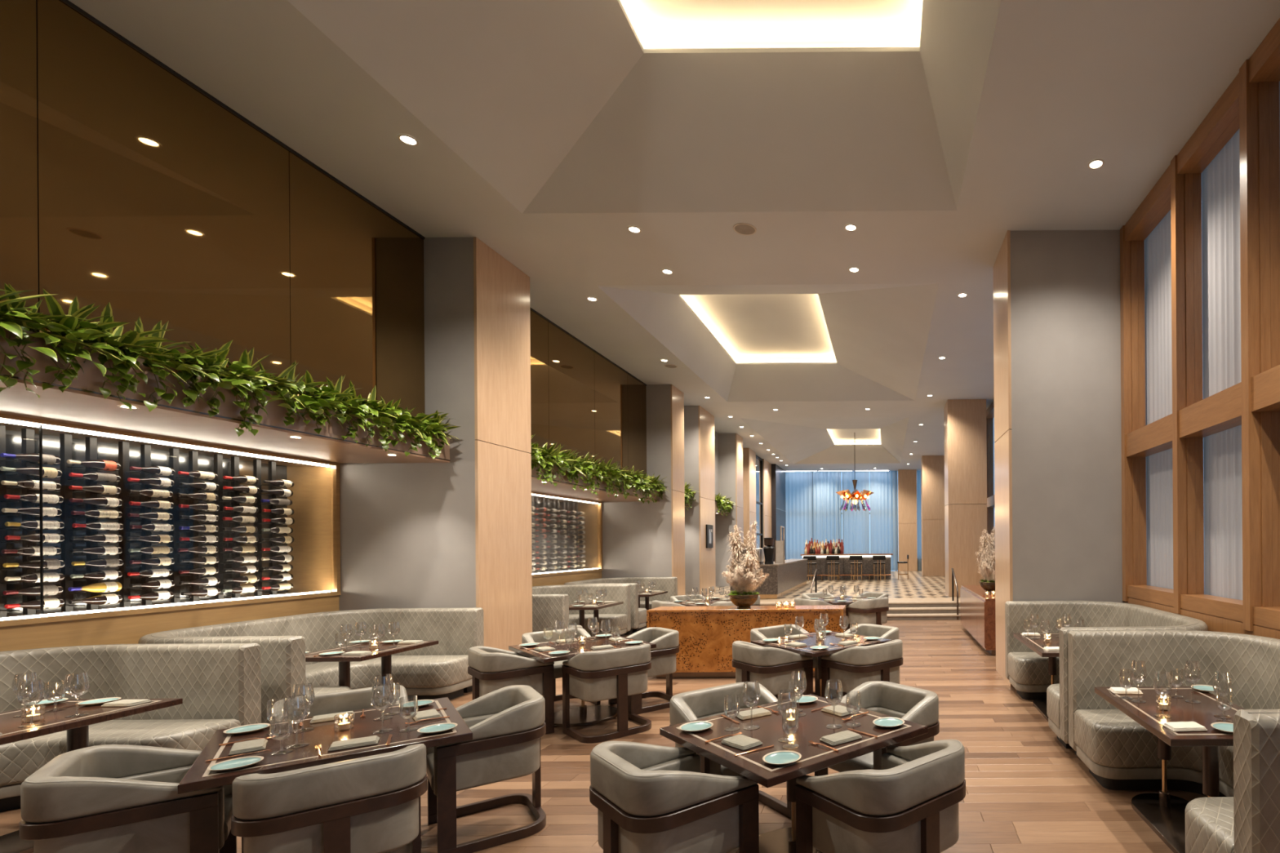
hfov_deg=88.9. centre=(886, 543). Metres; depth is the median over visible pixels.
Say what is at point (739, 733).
fork
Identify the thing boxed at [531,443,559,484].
trailing plant
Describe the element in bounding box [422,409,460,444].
dracaena
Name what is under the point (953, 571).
handrail
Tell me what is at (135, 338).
dracaena
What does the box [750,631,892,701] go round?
square table
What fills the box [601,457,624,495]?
trailing plant
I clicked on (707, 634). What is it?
sideboard
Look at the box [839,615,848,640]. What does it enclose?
wine glass
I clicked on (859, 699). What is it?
bowl
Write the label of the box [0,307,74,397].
pothos
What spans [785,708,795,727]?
votive candle
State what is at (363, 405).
pothos
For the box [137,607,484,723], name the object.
booth
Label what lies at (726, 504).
trailing plant
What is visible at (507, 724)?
barrel chair
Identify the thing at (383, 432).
pothos
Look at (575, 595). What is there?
water glass
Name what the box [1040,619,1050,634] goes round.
bowl
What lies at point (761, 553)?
espresso machine
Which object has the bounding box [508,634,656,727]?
square table
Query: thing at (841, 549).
bottle
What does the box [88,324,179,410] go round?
pothos
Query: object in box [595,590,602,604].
wine glass
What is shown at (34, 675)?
bowl
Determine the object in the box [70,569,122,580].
wine bottle
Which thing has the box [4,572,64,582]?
wine bottle
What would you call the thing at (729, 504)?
trailing plant
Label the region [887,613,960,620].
step
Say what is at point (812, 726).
square table
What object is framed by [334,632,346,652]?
water glass
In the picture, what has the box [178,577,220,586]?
wine bottle
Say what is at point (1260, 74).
window
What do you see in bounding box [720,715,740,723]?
knife
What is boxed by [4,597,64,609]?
wine bottle
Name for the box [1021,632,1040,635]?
napkin
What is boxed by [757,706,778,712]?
fork
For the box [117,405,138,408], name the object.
recessed light
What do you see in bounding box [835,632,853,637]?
napkin
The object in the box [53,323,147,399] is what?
pothos
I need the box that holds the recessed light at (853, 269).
[848,266,859,272]
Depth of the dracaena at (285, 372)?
5.27 m
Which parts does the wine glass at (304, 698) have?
stem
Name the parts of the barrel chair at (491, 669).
leg, backrest, leg, floor rail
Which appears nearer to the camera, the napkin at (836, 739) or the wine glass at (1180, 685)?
the napkin at (836, 739)
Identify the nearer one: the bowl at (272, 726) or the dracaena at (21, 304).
the bowl at (272, 726)
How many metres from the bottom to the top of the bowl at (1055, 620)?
0.120 m
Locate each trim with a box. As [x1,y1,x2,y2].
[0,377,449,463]
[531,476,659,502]
[715,511,728,515]
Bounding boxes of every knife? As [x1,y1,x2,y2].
[205,749,270,761]
[386,734,392,745]
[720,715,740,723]
[734,745,773,755]
[811,705,831,711]
[848,728,877,737]
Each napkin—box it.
[101,699,151,706]
[228,737,267,755]
[310,711,355,723]
[328,735,379,751]
[342,651,372,655]
[397,640,423,644]
[410,709,441,721]
[533,646,555,651]
[555,638,577,643]
[583,604,597,606]
[591,644,613,649]
[602,600,615,603]
[608,636,626,641]
[720,734,762,750]
[737,707,771,719]
[786,641,806,647]
[787,634,808,639]
[819,730,862,746]
[821,704,855,716]
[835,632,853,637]
[837,640,857,645]
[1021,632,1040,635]
[1043,646,1059,651]
[1108,687,1142,694]
[1162,721,1207,732]
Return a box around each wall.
[714,431,719,496]
[771,463,786,561]
[1124,596,1279,639]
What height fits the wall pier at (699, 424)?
5.549 m
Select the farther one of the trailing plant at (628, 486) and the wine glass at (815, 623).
the trailing plant at (628, 486)
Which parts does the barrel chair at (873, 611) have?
leg, backrest, leg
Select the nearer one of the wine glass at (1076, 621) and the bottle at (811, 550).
the wine glass at (1076, 621)
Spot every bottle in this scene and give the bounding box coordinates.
[0,453,60,465]
[0,466,62,478]
[0,479,61,490]
[0,546,61,555]
[1,506,62,517]
[2,558,65,569]
[2,585,62,595]
[4,493,63,503]
[4,520,64,529]
[4,533,64,542]
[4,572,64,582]
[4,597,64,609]
[66,459,120,471]
[67,582,121,592]
[68,471,120,482]
[68,484,120,494]
[68,593,122,604]
[69,496,123,507]
[70,533,122,542]
[70,546,122,555]
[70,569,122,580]
[71,509,122,519]
[71,521,124,530]
[71,558,123,567]
[126,533,173,543]
[127,476,173,487]
[127,488,173,497]
[127,511,173,520]
[127,568,172,577]
[128,500,173,509]
[128,546,173,554]
[128,556,174,565]
[128,591,173,600]
[129,466,174,475]
[129,523,174,531]
[129,579,174,588]
[177,471,217,479]
[177,492,218,501]
[177,502,219,511]
[177,545,218,554]
[178,481,219,490]
[178,513,219,522]
[178,524,218,533]
[178,534,219,543]
[178,555,219,564]
[178,566,218,575]
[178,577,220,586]
[180,587,220,596]
[222,475,258,484]
[222,484,259,494]
[222,495,257,503]
[222,515,257,523]
[222,525,257,533]
[222,535,258,543]
[222,546,257,553]
[222,565,258,573]
[222,585,257,593]
[223,505,258,513]
[223,575,259,583]
[224,555,259,563]
[260,488,293,497]
[260,497,292,506]
[261,526,293,533]
[261,535,293,543]
[261,546,293,552]
[261,554,293,562]
[261,564,293,571]
[261,573,293,581]
[262,479,293,487]
[262,507,293,515]
[262,516,294,524]
[262,582,293,591]
[806,544,809,554]
[809,545,813,554]
[840,544,843,553]
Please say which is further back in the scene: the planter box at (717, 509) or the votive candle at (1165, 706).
the planter box at (717, 509)
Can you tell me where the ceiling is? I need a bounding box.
[68,0,1279,471]
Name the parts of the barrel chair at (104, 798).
backrest, leg, seat, leg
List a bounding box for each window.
[755,454,763,548]
[812,471,870,534]
[986,400,995,537]
[1120,164,1204,606]
[1170,72,1243,622]
[1239,17,1279,631]
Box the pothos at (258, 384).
[231,369,294,436]
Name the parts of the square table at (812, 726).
plate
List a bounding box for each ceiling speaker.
[663,364,677,368]
[733,222,756,235]
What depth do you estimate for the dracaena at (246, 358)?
5.08 m
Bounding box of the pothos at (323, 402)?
[280,382,339,434]
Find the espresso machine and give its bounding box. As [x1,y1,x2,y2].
[745,548,764,564]
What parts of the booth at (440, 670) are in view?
seat, seat rail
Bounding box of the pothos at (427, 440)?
[396,407,438,458]
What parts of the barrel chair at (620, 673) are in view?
leg, backrest, floor rail, leg, leg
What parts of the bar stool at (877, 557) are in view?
backrest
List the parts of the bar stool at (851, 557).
backrest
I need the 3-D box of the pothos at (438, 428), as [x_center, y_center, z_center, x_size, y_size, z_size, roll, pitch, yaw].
[-5.330,-1.250,7.032,0.381,0.465,0.471,0,0,0]
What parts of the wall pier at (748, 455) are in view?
veneer panel, veneer panel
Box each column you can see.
[897,469,917,571]
[920,455,945,576]
[943,399,986,596]
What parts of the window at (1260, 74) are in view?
sill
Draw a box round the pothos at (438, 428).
[417,417,448,457]
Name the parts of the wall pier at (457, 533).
veneer panel, veneer panel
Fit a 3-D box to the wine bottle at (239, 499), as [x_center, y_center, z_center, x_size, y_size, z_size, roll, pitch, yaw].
[-6.959,-0.483,6.484,0.084,0.084,0.315,0,0,0]
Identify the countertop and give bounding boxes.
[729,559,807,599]
[729,563,782,566]
[763,559,807,564]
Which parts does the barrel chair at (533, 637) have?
leg, backrest, seat, floor rail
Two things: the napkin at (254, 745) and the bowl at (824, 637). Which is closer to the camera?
the napkin at (254, 745)
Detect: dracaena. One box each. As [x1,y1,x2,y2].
[0,283,120,359]
[0,289,57,330]
[30,288,145,369]
[78,302,185,382]
[124,316,213,377]
[159,344,255,388]
[186,340,277,398]
[219,347,304,399]
[226,357,313,406]
[271,360,340,410]
[300,369,364,413]
[313,374,370,413]
[342,380,396,417]
[367,385,410,417]
[380,395,422,431]
[400,406,430,439]
[411,412,457,442]
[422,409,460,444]
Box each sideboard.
[646,604,845,678]
[960,585,995,655]
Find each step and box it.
[760,600,959,607]
[887,606,960,613]
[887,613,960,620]
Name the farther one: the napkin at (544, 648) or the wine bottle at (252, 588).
the wine bottle at (252, 588)
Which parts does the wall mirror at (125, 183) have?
mirror pane, mirror pane, mirror pane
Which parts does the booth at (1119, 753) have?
seat, seat rail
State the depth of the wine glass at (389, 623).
6.13 m
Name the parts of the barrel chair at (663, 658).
leg, floor rail, backrest, leg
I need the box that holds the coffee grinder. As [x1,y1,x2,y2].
[763,537,774,564]
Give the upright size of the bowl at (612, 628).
0.120 m
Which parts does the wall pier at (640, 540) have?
veneer panel, veneer panel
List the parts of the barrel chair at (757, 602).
backrest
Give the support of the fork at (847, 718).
on the square table at (812, 726)
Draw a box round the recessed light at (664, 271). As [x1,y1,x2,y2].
[661,269,673,274]
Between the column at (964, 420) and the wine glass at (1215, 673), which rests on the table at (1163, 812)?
the wine glass at (1215, 673)
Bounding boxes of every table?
[0,698,182,852]
[177,697,472,852]
[305,640,438,688]
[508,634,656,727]
[568,601,623,635]
[638,591,667,629]
[659,693,928,852]
[666,598,731,606]
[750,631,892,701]
[811,595,868,604]
[1013,632,1059,721]
[1094,686,1244,852]
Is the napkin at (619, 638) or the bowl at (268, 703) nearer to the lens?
the bowl at (268, 703)
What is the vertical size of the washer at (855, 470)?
0.039 m
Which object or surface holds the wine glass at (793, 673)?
on the square table at (812, 726)
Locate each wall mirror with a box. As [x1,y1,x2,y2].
[0,0,424,422]
[529,306,646,474]
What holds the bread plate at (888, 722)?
on the square table at (812, 726)
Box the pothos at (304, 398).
[263,374,324,426]
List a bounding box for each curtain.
[785,471,813,559]
[813,471,841,543]
[841,471,870,553]
[869,471,897,570]
[916,471,921,570]
[992,418,994,526]
[1144,209,1173,589]
[1201,128,1242,599]
[1279,80,1279,144]
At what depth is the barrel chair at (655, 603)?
10.08 m
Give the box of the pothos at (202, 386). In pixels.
[173,347,253,413]
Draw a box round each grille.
[665,364,676,368]
[734,224,755,234]
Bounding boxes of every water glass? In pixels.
[44,680,66,711]
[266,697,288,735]
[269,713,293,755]
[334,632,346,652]
[368,627,378,641]
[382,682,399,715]
[398,695,417,732]
[543,627,552,646]
[564,631,574,651]
[575,595,581,602]
[591,622,599,639]
[611,626,620,644]
[724,694,739,731]
[782,708,799,749]
[783,623,791,641]
[788,679,802,711]
[816,618,824,635]
[817,627,826,645]
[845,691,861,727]
[849,622,857,639]
[1023,619,1031,637]
[1055,619,1063,637]
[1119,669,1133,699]
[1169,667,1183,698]
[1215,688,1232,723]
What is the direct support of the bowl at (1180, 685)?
on the wine glass at (1180, 685)
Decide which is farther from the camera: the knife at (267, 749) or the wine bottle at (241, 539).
the wine bottle at (241, 539)
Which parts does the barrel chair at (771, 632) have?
backrest, floor rail, seat, leg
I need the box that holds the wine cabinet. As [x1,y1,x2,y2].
[531,491,602,586]
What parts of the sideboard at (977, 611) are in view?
door, door, door, panel, door, panel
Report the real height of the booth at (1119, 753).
1.053 m
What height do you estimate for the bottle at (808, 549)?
0.382 m
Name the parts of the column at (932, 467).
veneer panel, veneer panel, veneer panel, veneer panel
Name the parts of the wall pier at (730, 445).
veneer panel, veneer panel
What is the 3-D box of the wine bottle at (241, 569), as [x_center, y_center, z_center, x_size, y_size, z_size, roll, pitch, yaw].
[-6.953,0.277,6.490,0.084,0.084,0.315,0,0,0]
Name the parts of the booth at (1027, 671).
seat, seat rail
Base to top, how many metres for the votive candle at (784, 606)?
0.083 m
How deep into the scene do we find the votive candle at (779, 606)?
8.07 m
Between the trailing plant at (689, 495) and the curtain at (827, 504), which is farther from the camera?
the curtain at (827, 504)
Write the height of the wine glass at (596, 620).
0.253 m
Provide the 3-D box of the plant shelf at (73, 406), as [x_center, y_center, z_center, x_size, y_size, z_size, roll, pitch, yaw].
[-6.457,-1.002,3.975,2.200,0.025,6.850,0,0,0]
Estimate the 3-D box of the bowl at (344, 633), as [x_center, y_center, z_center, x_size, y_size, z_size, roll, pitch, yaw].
[-5.287,0.927,5.843,0.085,0.120,0.085,0,0,0]
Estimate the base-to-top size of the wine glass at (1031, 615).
0.253 m
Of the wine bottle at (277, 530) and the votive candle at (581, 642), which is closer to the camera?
the votive candle at (581, 642)
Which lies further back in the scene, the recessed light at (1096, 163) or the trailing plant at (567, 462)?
the trailing plant at (567, 462)
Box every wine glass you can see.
[11,672,39,717]
[16,680,45,727]
[62,672,90,717]
[283,694,310,749]
[290,683,315,733]
[339,623,352,650]
[354,622,367,648]
[370,683,394,733]
[372,623,385,650]
[372,674,393,720]
[387,621,399,647]
[554,619,564,645]
[566,622,577,649]
[575,590,582,604]
[582,589,587,604]
[587,617,598,642]
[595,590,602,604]
[600,619,611,645]
[601,589,607,604]
[692,587,697,601]
[708,586,714,600]
[742,680,760,729]
[777,688,796,742]
[790,671,806,716]
[795,616,804,640]
[813,618,823,644]
[819,613,828,637]
[825,679,843,728]
[827,585,833,599]
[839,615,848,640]
[1029,613,1039,639]
[1040,619,1050,646]
[1062,613,1071,627]
[1074,618,1084,626]
[1129,660,1146,702]
[1153,671,1172,718]
[1183,660,1201,703]
[1212,671,1231,718]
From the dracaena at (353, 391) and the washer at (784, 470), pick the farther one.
the washer at (784, 470)
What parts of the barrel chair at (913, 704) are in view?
leg, seat, backrest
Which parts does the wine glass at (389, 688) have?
stem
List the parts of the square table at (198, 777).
plate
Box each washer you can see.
[784,470,817,471]
[817,470,852,471]
[855,470,888,471]
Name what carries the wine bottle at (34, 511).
on the wine rack
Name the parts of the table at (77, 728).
plate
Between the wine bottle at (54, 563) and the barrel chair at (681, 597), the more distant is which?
the barrel chair at (681, 597)
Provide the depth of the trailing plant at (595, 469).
10.73 m
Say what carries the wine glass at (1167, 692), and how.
on the table at (1163, 812)
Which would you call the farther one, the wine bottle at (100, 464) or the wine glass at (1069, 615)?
the wine glass at (1069, 615)
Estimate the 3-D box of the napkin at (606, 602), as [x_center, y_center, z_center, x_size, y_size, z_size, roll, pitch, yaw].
[-4.942,1.034,10.751,0.193,0.020,0.125,0,0,-8]
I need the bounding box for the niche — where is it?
[0,413,340,651]
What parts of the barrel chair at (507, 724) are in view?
seat, leg, leg, floor rail, backrest, leg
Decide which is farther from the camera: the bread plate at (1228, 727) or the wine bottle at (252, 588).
the wine bottle at (252, 588)
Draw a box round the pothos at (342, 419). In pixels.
[313,386,364,428]
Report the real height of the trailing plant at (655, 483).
0.668 m
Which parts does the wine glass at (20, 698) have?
stem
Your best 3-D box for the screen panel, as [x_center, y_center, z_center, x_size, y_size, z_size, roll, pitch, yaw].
[-2.939,0.211,16.615,0.260,0.640,0.040,0,0,0]
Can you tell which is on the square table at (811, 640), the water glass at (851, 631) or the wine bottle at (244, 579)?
the water glass at (851, 631)
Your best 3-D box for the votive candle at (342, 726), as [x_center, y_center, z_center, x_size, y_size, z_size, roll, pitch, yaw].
[-3.013,0.989,3.350,0.084,0.083,0.084,0,0,0]
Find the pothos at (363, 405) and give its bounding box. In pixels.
[341,393,377,446]
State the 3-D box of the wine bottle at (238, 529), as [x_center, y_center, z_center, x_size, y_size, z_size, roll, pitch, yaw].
[-6.956,-0.157,6.484,0.084,0.084,0.315,0,0,0]
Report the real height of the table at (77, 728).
0.740 m
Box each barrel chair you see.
[18,744,236,852]
[231,743,427,852]
[269,684,408,722]
[426,684,546,852]
[467,645,554,734]
[521,627,600,704]
[561,644,651,743]
[589,741,759,852]
[608,626,679,714]
[651,600,685,608]
[669,681,791,818]
[670,594,706,601]
[708,601,735,606]
[728,595,759,605]
[732,640,813,697]
[750,624,820,699]
[794,597,831,605]
[795,739,965,852]
[801,592,835,599]
[814,680,939,776]
[821,639,902,699]
[830,623,898,699]
[845,597,888,631]
[848,591,888,629]
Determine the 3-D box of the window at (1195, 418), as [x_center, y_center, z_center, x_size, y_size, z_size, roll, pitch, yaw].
[3.013,-1.565,5.405,0.328,4.507,1.216,0,0,0]
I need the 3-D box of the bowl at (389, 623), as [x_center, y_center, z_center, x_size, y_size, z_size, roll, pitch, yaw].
[-4.995,0.862,6.115,0.100,0.139,0.100,0,0,0]
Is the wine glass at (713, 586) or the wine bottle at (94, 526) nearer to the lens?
the wine bottle at (94, 526)
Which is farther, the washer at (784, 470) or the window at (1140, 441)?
the washer at (784, 470)
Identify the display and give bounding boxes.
[706,524,713,547]
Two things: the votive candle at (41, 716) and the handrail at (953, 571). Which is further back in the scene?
the handrail at (953, 571)
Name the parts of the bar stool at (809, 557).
backrest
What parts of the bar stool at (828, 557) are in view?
backrest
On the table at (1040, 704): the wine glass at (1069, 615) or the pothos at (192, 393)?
the wine glass at (1069, 615)
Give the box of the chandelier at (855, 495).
[835,432,874,511]
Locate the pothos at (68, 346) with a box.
[9,304,117,392]
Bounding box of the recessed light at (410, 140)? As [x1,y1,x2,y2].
[397,133,418,146]
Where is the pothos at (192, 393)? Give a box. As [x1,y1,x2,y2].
[137,342,220,412]
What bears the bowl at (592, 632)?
on the water glass at (592, 632)
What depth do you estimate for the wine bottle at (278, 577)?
6.88 m
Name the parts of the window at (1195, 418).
sill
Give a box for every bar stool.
[803,555,817,581]
[826,555,839,581]
[849,555,862,581]
[872,555,885,581]
[897,555,908,579]
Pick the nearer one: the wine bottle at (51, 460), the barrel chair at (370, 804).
the barrel chair at (370, 804)
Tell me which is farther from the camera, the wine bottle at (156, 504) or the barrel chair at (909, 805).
the wine bottle at (156, 504)
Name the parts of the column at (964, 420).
veneer panel, veneer panel, veneer panel, veneer panel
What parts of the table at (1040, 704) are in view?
plate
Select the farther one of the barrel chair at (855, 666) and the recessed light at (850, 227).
the recessed light at (850, 227)
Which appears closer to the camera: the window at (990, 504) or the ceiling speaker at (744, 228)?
the ceiling speaker at (744, 228)
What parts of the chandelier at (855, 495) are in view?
lamp shade, lamp shade, lamp shade, lamp shade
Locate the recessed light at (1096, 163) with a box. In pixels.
[1087,159,1104,169]
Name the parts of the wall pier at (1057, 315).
veneer panel, veneer panel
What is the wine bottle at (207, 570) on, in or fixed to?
on the wine rack
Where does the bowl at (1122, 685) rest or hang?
on the wine glass at (1122, 685)
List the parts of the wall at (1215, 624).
wall panel, wall panel, wall panel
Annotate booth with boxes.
[0,643,261,812]
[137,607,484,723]
[532,584,631,636]
[564,577,677,635]
[1004,600,1208,758]
[1067,629,1279,852]
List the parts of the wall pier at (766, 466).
veneer panel, veneer panel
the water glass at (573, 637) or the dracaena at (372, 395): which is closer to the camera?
the water glass at (573, 637)
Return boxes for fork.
[218,737,271,746]
[315,744,321,757]
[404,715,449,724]
[705,732,742,743]
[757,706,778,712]
[808,740,838,751]
[843,711,868,719]
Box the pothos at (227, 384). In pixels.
[195,352,287,431]
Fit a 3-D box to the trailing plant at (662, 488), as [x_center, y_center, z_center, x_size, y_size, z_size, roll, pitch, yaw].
[-5.331,-1.351,14.004,0.548,0.615,0.533,0,0,-43]
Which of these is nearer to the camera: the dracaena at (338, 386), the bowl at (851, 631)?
the dracaena at (338, 386)
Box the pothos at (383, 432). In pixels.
[343,400,397,446]
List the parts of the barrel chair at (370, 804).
leg, backrest, leg, leg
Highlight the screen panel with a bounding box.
[774,539,784,563]
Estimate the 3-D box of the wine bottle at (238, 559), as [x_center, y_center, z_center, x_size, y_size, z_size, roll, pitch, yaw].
[-6.954,0.168,6.500,0.078,0.078,0.315,0,0,0]
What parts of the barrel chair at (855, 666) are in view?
leg, backrest, leg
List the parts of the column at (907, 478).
veneer panel, veneer panel, veneer panel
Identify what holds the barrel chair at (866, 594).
on the floor at (1026, 792)
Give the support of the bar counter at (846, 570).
on the floor at (918, 588)
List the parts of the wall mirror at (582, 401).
mirror pane, mirror pane, mirror pane, mirror pane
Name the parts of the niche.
panel, panel, sill, glass pane, panel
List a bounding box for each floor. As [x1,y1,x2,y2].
[0,619,1207,852]
[704,570,959,602]
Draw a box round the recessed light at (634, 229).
[626,226,641,233]
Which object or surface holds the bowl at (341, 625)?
on the wine glass at (341, 625)
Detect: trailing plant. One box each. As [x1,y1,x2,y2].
[529,434,546,479]
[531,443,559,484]
[539,442,569,484]
[552,443,577,486]
[559,449,586,483]
[569,453,593,490]
[579,452,601,493]
[587,453,609,495]
[595,459,614,496]
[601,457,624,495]
[610,461,629,497]
[617,466,635,499]
[622,467,642,497]
[629,466,647,502]
[638,471,653,503]
[640,473,657,503]
[645,475,663,502]
[650,473,669,498]
[684,482,698,510]
[684,484,693,505]
[714,493,724,512]
[715,494,728,515]
[721,495,728,515]
[722,495,733,515]
[726,497,735,512]
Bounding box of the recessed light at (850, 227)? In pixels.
[844,223,857,231]
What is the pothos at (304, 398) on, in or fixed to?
in the planter box at (92, 379)
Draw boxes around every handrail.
[810,568,817,593]
[951,568,958,620]
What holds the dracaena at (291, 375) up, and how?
in the planter box at (92, 379)
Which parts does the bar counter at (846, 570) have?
light panel, foot rail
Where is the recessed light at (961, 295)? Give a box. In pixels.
[957,293,967,297]
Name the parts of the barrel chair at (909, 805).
leg, backrest, leg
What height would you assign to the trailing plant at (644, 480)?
0.720 m
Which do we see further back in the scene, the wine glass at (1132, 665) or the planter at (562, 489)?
the planter at (562, 489)
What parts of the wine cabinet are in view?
panel, sill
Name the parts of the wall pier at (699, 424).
veneer panel, veneer panel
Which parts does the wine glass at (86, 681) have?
stem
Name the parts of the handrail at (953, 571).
post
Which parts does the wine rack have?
post, post, post, post, post, post, post, post, post, post, post, post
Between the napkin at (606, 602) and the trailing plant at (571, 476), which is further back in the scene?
the napkin at (606, 602)
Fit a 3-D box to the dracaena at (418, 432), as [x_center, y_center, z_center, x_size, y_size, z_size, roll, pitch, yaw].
[-5.375,-1.349,6.854,0.427,0.387,0.596,0,0,-15]
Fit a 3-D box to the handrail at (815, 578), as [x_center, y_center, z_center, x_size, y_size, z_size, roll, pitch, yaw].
[-1.722,1.190,14.341,0.044,1.144,1.119,0,0,0]
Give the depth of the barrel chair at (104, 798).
2.63 m
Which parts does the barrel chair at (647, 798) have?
leg, backrest, leg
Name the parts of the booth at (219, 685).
seat rail, seat, backrest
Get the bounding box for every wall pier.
[338,236,532,652]
[601,384,684,595]
[684,405,715,595]
[715,433,743,586]
[742,448,756,548]
[762,458,772,563]
[993,230,1146,687]
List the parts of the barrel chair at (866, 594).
backrest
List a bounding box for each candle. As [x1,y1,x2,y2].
[20,705,45,723]
[333,712,354,731]
[368,640,379,649]
[577,635,586,644]
[775,601,782,608]
[782,600,789,608]
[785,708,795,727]
[789,601,795,608]
[815,631,823,640]
[984,591,990,596]
[1043,633,1051,642]
[1155,694,1171,711]
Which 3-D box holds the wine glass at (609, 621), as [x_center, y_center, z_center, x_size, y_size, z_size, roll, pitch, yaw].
[-2.869,0.903,6.167,0.100,0.253,0.100,0,0,0]
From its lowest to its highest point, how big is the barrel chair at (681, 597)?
0.805 m
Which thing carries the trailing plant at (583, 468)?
in the planter box at (602, 484)
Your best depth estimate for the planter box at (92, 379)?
4.58 m
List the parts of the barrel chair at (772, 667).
leg, backrest, leg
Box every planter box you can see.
[0,325,449,461]
[531,462,659,500]
[715,501,728,514]
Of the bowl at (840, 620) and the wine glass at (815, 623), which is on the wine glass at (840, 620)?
the bowl at (840, 620)
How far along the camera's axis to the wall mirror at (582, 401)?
11.27 m
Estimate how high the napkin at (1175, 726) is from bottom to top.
0.020 m
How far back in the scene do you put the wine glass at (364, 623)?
6.13 m
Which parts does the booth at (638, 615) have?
seat rail, seat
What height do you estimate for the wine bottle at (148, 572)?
0.078 m
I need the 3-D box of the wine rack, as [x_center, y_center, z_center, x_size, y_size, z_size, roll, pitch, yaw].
[-7.004,-0.182,5.480,0.175,1.530,2.978,0,0,0]
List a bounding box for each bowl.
[11,672,39,697]
[16,680,45,705]
[62,672,90,697]
[266,697,285,722]
[269,713,293,740]
[283,694,310,724]
[290,683,315,710]
[334,632,346,645]
[339,623,352,638]
[354,622,367,635]
[370,683,394,711]
[372,623,385,638]
[372,674,393,699]
[382,682,399,703]
[387,621,399,635]
[398,695,417,719]
[543,627,552,639]
[554,619,564,634]
[564,631,574,644]
[566,622,577,637]
[575,590,582,598]
[582,589,587,597]
[587,617,598,631]
[591,622,599,634]
[595,590,602,598]
[600,619,611,633]
[611,626,620,638]
[692,587,697,595]
[708,586,714,594]
[724,694,739,718]
[728,593,759,608]
[742,680,760,706]
[777,688,796,717]
[782,708,799,734]
[783,623,791,635]
[788,679,802,700]
[790,671,806,695]
[795,616,804,629]
[813,618,823,632]
[816,618,824,630]
[817,627,826,639]
[819,613,828,626]
[825,679,843,706]
[839,615,848,629]
[845,691,861,714]
[849,622,857,633]
[979,581,995,592]
[1023,619,1031,631]
[1029,613,1039,627]
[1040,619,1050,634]
[1055,619,1063,631]
[1119,669,1133,688]
[1129,660,1146,683]
[1153,671,1172,697]
[1169,667,1183,688]
[1183,660,1201,684]
[1212,671,1231,697]
[1215,688,1232,711]
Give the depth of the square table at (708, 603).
10.60 m
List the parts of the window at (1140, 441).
sill, pane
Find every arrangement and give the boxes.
[721,520,769,608]
[974,526,995,592]
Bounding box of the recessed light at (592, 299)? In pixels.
[586,297,597,301]
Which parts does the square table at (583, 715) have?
plate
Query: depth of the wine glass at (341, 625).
5.96 m
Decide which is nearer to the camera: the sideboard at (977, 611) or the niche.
the niche
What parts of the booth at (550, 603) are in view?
seat, seat rail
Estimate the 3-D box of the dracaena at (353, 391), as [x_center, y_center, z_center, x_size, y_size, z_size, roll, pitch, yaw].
[-5.384,-1.460,6.169,0.348,0.336,0.547,0,0,31]
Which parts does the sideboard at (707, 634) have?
panel, panel, panel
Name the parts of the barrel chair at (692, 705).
leg, backrest, seat, floor rail, leg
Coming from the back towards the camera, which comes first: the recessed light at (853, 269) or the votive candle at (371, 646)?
the recessed light at (853, 269)
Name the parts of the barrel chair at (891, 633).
leg, floor rail, backrest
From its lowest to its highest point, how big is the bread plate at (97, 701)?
0.019 m
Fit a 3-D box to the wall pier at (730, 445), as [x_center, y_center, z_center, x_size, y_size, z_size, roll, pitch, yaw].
[-6.342,-0.980,20.944,2.530,5.549,0.912,0,0,0]
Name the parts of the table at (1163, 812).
plate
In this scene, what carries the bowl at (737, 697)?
on the water glass at (731, 728)
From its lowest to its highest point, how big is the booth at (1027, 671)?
1.053 m
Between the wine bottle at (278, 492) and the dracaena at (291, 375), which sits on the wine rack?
the wine bottle at (278, 492)
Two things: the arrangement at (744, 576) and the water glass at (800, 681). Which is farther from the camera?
the arrangement at (744, 576)
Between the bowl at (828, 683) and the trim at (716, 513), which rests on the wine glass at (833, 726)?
the bowl at (828, 683)
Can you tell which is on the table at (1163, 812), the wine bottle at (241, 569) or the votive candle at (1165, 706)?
the votive candle at (1165, 706)
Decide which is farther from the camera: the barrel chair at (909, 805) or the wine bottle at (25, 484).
the wine bottle at (25, 484)
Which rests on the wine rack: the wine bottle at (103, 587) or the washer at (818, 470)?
the wine bottle at (103, 587)
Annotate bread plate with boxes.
[21,697,67,706]
[76,697,120,705]
[207,755,263,771]
[222,723,269,733]
[319,651,344,655]
[349,640,370,644]
[381,640,403,643]
[398,699,434,707]
[417,722,457,733]
[519,642,539,646]
[548,650,569,654]
[595,634,611,637]
[624,640,643,644]
[679,720,713,732]
[762,638,779,642]
[762,750,801,764]
[790,695,817,703]
[809,645,828,649]
[821,630,831,633]
[863,636,880,639]
[872,716,904,727]
[1191,684,1220,692]
[1210,722,1233,733]
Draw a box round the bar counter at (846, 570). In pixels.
[800,553,893,580]
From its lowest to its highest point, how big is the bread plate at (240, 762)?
0.019 m
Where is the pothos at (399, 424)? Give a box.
[364,404,410,453]
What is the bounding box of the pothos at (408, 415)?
[385,407,433,456]
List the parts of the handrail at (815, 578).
post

